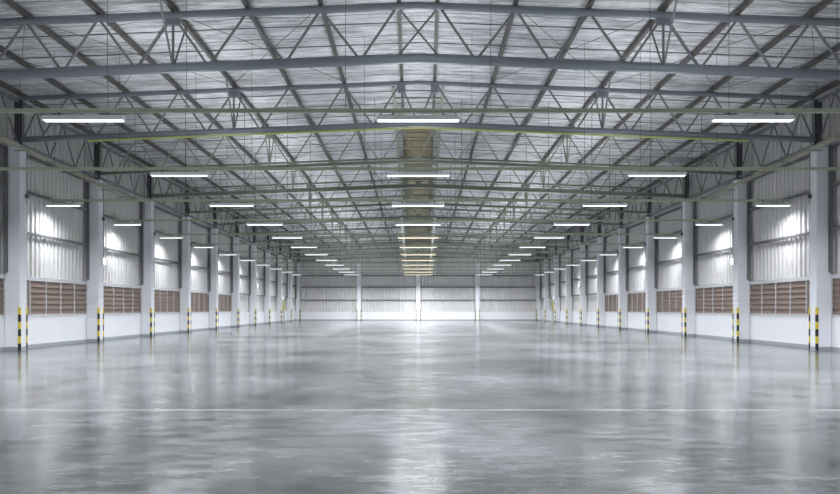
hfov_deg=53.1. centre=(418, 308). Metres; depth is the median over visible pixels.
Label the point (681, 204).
pipe
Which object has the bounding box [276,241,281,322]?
column
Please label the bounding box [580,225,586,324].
column
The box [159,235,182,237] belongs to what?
lamp
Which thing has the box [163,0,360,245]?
roof purlin
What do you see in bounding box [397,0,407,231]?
roof purlin
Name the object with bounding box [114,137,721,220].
rail
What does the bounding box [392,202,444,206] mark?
lamp
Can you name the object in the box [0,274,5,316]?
window
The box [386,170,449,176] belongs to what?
lamp
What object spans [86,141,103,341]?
column
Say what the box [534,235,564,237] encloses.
lamp
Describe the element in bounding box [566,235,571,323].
column
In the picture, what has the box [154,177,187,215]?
lattice
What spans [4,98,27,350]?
column
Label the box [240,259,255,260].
lamp
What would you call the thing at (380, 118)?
lamp
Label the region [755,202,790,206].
lamp
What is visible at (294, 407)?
floor
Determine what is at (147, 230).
column
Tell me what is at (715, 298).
air vent
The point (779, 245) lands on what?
wall
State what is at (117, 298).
air vent
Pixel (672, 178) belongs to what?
lattice
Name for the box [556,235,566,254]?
lattice
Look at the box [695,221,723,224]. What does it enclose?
lamp
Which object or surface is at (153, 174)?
lamp
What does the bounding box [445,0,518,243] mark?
roof purlin
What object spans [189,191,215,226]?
lattice
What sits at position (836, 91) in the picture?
lattice
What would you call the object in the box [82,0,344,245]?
roof purlin
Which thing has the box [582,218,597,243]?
lattice
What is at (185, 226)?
column
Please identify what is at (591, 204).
lamp
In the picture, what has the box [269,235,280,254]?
lattice
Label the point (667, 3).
roof purlin
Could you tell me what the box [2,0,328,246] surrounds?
roof purlin
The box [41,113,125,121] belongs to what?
lamp
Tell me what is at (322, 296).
wall
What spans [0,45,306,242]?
roof purlin
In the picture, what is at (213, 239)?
column
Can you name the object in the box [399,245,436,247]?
lamp
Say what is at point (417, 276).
column
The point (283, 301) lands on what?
door
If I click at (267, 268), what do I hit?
column
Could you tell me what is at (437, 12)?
roof purlin
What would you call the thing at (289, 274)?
column
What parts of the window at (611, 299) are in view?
louvre panel, louvre panel, louvre panel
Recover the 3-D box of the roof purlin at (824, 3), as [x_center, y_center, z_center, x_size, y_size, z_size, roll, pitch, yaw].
[10.780,-7.888,50.425,1.171,0.149,112.450,0,0,0]
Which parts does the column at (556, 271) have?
post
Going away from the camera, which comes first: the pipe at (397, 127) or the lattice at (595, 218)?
the pipe at (397, 127)
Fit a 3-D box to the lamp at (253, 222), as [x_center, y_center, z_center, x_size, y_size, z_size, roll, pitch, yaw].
[-7.458,-4.148,40.790,1.760,0.192,0.220,0,0,0]
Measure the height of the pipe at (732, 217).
3.350 m
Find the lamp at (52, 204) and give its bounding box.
[45,202,80,206]
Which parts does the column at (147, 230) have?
post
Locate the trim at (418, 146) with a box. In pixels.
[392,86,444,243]
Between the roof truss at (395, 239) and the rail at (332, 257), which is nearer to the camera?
the rail at (332, 257)
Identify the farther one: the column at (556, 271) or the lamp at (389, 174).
the column at (556, 271)
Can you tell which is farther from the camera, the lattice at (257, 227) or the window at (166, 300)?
the lattice at (257, 227)
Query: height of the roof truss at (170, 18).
2.223 m
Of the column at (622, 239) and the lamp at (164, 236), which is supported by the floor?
the column at (622, 239)
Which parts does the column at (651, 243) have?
post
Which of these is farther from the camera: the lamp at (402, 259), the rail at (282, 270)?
the rail at (282, 270)
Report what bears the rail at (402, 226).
on the rail at (332, 257)
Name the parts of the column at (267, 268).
post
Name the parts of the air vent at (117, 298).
louvre panel, louvre panel, louvre panel, louvre panel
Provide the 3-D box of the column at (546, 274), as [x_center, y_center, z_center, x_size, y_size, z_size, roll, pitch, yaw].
[15.134,-3.025,98.698,0.568,9.050,0.670,0,0,0]
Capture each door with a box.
[282,300,284,321]
[551,300,553,321]
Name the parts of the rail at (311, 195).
hanger rod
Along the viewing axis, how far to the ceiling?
30.20 m
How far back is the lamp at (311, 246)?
55.77 m
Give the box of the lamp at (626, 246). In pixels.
[622,245,642,247]
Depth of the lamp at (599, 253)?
63.32 m
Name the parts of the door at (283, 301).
panel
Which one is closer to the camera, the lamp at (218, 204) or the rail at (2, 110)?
the rail at (2, 110)
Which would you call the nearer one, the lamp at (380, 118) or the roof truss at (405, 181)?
the lamp at (380, 118)
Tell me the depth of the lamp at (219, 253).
63.29 m
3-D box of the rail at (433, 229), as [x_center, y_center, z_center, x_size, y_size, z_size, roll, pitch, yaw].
[1.095,-4.380,70.860,0.715,0.070,60.341,0,0,0]
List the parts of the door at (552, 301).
panel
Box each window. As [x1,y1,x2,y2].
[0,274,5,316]
[27,276,86,315]
[154,287,179,313]
[605,293,617,311]
[627,290,645,312]
[656,287,681,313]
[831,274,839,316]
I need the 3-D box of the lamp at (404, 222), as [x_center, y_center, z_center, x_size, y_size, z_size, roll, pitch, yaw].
[0.000,-4.148,40.790,2.237,0.192,0.220,0,0,0]
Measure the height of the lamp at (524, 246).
0.192 m
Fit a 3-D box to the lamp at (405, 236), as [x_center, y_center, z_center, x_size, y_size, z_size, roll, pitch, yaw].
[0.000,-4.148,48.320,2.380,0.192,0.220,0,0,0]
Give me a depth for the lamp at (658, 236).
48.25 m
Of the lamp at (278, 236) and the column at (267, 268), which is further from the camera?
the column at (267, 268)
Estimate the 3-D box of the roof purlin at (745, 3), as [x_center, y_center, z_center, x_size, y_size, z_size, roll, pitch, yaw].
[8.830,-7.966,50.425,1.171,0.149,112.450,0,0,0]
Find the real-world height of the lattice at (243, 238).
1.630 m
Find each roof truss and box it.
[0,0,839,79]
[21,78,815,142]
[99,126,736,174]
[151,157,684,198]
[189,179,647,213]
[216,195,619,224]
[238,208,597,232]
[255,218,580,241]
[270,226,566,247]
[281,235,554,250]
[291,239,544,256]
[300,245,536,260]
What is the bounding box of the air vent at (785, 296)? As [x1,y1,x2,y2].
[749,276,809,315]
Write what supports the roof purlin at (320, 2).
attached to the ceiling
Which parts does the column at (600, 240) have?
post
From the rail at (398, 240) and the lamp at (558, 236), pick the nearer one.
the lamp at (558, 236)
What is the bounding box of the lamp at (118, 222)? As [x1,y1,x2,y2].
[113,221,141,224]
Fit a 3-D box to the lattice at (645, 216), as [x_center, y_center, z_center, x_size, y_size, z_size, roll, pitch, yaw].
[14.622,-6.685,56.888,0.120,1.630,7.386,0,0,1]
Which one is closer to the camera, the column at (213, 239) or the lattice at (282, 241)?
the column at (213, 239)
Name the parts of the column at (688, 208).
post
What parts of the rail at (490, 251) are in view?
hanger rod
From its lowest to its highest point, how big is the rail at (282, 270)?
4.063 m
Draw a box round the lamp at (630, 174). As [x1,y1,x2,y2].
[627,170,686,176]
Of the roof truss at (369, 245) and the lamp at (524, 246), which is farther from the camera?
the roof truss at (369, 245)
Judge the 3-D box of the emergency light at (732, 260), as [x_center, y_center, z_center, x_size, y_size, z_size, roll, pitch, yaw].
[14.227,-2.140,37.993,0.121,0.300,0.300,0,0,0]
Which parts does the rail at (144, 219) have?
hanger rod, hanger rod, hanger rod, hanger rod, hanger rod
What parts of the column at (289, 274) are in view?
post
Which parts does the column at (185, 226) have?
post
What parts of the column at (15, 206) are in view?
post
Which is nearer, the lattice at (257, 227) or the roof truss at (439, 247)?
the lattice at (257, 227)
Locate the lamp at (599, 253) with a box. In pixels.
[599,253,617,254]
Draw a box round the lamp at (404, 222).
[395,221,440,224]
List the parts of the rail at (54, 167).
hanger rod, hanger rod, hanger rod, hanger rod, hanger rod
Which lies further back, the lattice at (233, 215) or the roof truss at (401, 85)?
the lattice at (233, 215)
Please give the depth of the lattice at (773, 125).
33.91 m
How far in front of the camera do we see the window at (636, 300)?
57.83 m
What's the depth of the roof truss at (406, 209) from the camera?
68.28 m
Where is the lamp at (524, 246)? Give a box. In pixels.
[519,245,545,247]
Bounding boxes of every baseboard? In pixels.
[0,320,295,350]
[301,319,535,320]
[541,320,839,351]
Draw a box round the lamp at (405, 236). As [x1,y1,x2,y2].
[397,235,438,237]
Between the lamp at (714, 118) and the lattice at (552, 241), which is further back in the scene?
the lattice at (552, 241)
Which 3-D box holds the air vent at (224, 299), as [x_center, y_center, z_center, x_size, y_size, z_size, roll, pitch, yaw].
[-15.112,-0.475,64.499,0.116,1.500,7.050,0,0,-1]
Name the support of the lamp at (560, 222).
hanging from the rail at (144, 219)
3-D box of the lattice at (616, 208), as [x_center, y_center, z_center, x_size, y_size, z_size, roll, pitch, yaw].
[14.694,-6.685,64.498,0.120,1.630,7.386,0,0,1]
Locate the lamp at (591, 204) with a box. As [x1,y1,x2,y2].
[582,202,627,206]
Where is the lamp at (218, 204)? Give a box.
[209,202,253,206]
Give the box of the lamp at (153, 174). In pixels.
[150,170,208,176]
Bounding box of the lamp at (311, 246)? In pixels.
[290,245,316,247]
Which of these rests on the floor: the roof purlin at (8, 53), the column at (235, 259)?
the column at (235, 259)
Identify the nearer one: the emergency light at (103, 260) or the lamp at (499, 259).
the emergency light at (103, 260)
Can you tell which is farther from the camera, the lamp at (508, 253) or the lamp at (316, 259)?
the lamp at (316, 259)
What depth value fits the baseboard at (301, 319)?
106.71 m
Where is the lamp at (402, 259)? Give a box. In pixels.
[402,259,434,260]
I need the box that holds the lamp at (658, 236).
[653,235,676,237]
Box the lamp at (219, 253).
[219,253,236,254]
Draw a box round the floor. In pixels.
[0,321,839,493]
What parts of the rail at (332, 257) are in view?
hanger rod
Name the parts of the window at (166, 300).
louvre panel, louvre panel, louvre panel, louvre panel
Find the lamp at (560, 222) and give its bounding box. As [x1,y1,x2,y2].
[553,221,589,224]
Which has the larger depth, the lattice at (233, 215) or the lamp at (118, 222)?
the lattice at (233, 215)
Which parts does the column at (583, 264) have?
post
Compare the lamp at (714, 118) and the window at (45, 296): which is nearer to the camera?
the lamp at (714, 118)
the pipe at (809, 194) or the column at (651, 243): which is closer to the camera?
the pipe at (809, 194)
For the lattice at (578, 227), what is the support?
attached to the column at (583, 264)
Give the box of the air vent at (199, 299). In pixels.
[191,290,208,312]
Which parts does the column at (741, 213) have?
post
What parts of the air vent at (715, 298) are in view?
louvre panel, louvre panel, louvre panel, louvre panel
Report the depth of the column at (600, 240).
68.03 m
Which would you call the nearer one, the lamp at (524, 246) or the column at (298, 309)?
the lamp at (524, 246)
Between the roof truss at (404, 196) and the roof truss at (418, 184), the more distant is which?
the roof truss at (404, 196)
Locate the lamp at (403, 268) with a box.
[403,268,432,268]
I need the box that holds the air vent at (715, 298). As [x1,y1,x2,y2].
[695,283,732,314]
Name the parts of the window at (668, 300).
louvre panel, louvre panel, louvre panel, louvre panel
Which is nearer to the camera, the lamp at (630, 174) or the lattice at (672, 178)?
the lamp at (630, 174)
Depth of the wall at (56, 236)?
40.68 m
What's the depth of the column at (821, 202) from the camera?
29.98 m
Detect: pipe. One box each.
[87,127,748,141]
[681,204,682,238]
[731,183,733,256]
[808,153,811,203]
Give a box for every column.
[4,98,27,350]
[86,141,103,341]
[141,173,154,336]
[180,189,190,332]
[209,207,218,329]
[231,216,239,326]
[249,225,256,324]
[264,235,270,323]
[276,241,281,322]
[287,247,291,321]
[296,249,300,320]
[357,263,360,320]
[416,263,419,320]
[475,263,479,320]
[536,250,540,320]
[544,245,549,321]
[554,239,559,322]
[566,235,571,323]
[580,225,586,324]
[597,216,604,326]
[618,207,626,329]
[645,189,656,332]
[681,173,694,336]
[732,141,749,341]
[809,98,832,350]
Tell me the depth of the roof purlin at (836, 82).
37.95 m
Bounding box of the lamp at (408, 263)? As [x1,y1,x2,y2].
[402,263,433,264]
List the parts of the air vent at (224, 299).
louvre panel, louvre panel, louvre panel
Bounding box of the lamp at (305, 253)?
[305,253,327,254]
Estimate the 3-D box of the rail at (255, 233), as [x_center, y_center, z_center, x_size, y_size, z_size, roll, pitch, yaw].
[0.000,-6.285,48.320,29.640,4.081,0.070,0,0,0]
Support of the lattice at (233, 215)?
attached to the column at (235, 259)
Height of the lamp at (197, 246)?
0.192 m
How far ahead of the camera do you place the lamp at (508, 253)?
63.29 m
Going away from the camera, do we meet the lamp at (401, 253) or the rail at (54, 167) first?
the rail at (54, 167)
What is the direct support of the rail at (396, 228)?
hanging from the ceiling
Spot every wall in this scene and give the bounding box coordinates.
[0,90,295,346]
[296,243,539,318]
[540,87,839,347]
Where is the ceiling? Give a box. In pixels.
[0,0,839,246]
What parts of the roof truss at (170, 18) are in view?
gusset plate, gusset plate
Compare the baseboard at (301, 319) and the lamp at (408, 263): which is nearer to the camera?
the lamp at (408, 263)
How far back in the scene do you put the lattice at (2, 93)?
29.49 m
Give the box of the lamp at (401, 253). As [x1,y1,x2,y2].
[400,253,435,254]
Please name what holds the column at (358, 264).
on the floor
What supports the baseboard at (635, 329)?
on the floor
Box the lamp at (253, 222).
[246,221,282,224]
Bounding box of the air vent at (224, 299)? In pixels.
[218,293,231,311]
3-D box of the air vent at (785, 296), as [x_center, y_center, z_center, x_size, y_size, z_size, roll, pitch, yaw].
[14.822,-0.475,34.058,0.116,1.500,7.050,0,0,1]
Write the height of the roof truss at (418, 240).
2.226 m
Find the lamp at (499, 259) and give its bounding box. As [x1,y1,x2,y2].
[499,259,519,260]
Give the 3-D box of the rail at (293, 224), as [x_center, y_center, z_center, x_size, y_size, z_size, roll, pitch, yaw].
[0.000,-6.280,78.440,30.214,4.069,0.070,0,0,0]
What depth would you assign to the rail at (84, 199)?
33.23 m
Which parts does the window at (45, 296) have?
louvre panel, louvre panel, louvre panel, louvre panel, louvre panel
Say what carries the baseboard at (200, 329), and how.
on the floor
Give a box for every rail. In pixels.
[0,0,839,112]
[0,37,839,169]
[47,98,788,201]
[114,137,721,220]
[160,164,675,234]
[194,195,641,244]
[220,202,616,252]
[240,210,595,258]
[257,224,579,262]
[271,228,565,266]
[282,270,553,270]
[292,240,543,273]
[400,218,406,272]
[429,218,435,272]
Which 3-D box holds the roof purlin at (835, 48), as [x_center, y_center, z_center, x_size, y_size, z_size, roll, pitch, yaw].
[12.780,-7.808,50.425,1.171,0.149,112.450,0,0,0]
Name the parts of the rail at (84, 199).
hanger rod, hanger rod, hanger rod, hanger rod, hanger rod, hanger rod, hanger rod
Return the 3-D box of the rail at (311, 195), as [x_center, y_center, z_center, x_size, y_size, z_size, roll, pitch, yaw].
[0.000,-6.284,55.850,29.784,4.078,0.070,0,0,0]
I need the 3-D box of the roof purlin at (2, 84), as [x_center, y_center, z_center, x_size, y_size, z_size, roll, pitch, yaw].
[-14.530,-7.738,50.425,1.171,0.149,112.450,0,0,0]
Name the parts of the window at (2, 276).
louvre panel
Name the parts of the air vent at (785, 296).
louvre panel, louvre panel, louvre panel, louvre panel, louvre panel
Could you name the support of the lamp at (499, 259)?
hanging from the rail at (332, 257)
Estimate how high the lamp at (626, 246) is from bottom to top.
0.192 m
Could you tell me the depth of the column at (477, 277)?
106.14 m
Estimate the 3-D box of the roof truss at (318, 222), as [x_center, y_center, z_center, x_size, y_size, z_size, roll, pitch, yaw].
[0.000,-7.137,75.913,29.411,2.223,2.632,0,0,0]
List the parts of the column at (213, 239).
post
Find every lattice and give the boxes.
[0,90,18,143]
[22,102,97,177]
[100,143,149,198]
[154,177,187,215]
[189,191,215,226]
[216,207,236,235]
[238,217,254,243]
[255,227,268,249]
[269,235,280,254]
[281,241,290,256]
[546,241,554,256]
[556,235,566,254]
[567,227,580,249]
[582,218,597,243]
[599,207,619,235]
[621,191,647,226]
[649,177,684,215]
[686,145,735,198]
[738,103,813,177]
[817,88,839,143]
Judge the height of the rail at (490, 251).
4.075 m
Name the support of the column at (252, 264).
on the floor
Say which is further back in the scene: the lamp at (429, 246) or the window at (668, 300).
the lamp at (429, 246)
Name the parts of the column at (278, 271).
post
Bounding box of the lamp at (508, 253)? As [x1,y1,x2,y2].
[508,253,531,254]
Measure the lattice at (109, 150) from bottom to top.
1.630 m
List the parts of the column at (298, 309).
post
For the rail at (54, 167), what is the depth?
25.70 m
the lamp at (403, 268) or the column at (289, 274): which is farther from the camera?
the column at (289, 274)
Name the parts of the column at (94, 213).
post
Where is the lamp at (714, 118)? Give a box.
[710,113,794,121]
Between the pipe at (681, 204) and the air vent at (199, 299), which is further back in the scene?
the air vent at (199, 299)
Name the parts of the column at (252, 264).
post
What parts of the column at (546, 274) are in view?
post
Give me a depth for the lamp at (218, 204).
33.20 m
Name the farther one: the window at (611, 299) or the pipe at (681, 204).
the window at (611, 299)
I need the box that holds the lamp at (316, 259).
[316,259,336,260]
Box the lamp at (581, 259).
[581,259,596,260]
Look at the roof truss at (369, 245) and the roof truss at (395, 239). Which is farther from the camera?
the roof truss at (369, 245)
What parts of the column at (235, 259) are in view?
post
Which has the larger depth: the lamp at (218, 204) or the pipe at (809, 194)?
the lamp at (218, 204)
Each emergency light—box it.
[101,258,105,264]
[730,258,734,264]
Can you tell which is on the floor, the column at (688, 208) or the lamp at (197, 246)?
the column at (688, 208)
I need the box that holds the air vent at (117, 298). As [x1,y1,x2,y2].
[103,283,141,314]
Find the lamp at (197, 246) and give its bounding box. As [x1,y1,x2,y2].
[193,245,213,247]
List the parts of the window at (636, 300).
louvre panel, louvre panel, louvre panel, louvre panel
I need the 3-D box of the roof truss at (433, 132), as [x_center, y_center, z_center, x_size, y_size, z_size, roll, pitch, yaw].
[0.000,-7.130,37.863,28.686,2.208,2.632,0,0,0]
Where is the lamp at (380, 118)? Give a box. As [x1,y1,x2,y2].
[376,113,459,121]
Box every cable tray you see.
[0,135,131,198]
[705,133,839,198]
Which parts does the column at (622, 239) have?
post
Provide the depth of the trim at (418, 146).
45.37 m
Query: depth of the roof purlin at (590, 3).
29.40 m
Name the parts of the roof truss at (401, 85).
gusset plate, gusset plate, gusset plate, gusset plate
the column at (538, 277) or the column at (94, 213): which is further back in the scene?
the column at (538, 277)
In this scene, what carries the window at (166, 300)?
in the wall at (56, 236)
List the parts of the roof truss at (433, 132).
gusset plate, gusset plate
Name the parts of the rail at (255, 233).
hanger rod, hanger rod, hanger rod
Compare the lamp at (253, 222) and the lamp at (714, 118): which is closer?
the lamp at (714, 118)
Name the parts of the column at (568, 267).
post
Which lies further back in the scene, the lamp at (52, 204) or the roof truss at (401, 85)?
the lamp at (52, 204)
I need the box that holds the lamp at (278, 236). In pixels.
[272,235,302,237]
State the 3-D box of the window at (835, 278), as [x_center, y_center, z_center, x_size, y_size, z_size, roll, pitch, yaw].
[14.750,-0.475,26.448,0.116,1.500,7.050,0,0,1]
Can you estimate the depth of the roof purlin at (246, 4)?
29.34 m
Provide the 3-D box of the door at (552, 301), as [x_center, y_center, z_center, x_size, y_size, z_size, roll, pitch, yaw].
[15.320,0.225,95.563,0.080,2.450,2.200,0,0,0]
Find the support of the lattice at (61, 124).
attached to the column at (15, 206)
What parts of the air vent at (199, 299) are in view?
louvre panel, louvre panel, louvre panel, louvre panel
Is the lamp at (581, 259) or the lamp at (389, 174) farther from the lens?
the lamp at (581, 259)
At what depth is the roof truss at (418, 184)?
45.46 m
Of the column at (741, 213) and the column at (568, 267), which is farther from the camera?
the column at (568, 267)
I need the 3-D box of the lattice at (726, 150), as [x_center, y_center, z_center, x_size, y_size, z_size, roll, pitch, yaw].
[14.477,-6.685,41.668,0.120,1.630,7.386,0,0,1]
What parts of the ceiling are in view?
brace rod, brace rod, brace rod, brace rod, brace rod, brace rod, brace rod, brace rod, brace rod, sag rod, sag rod, sag rod, sag rod, sag rod, sag rod, sag rod, sag rod, sag rod, sag rod, sag rod, sag rod, sag rod, sag rod, sag rod, sag rod, sag rod, sag rod, sag rod, sag rod, sag rod, sag rod, sag rod, sag rod, brace rod, brace rod, brace rod, brace rod, brace rod, brace rod, brace rod, brace rod, brace rod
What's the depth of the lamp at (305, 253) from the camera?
63.29 m
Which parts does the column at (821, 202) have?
post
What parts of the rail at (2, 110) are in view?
hanger rod, hanger rod, hanger rod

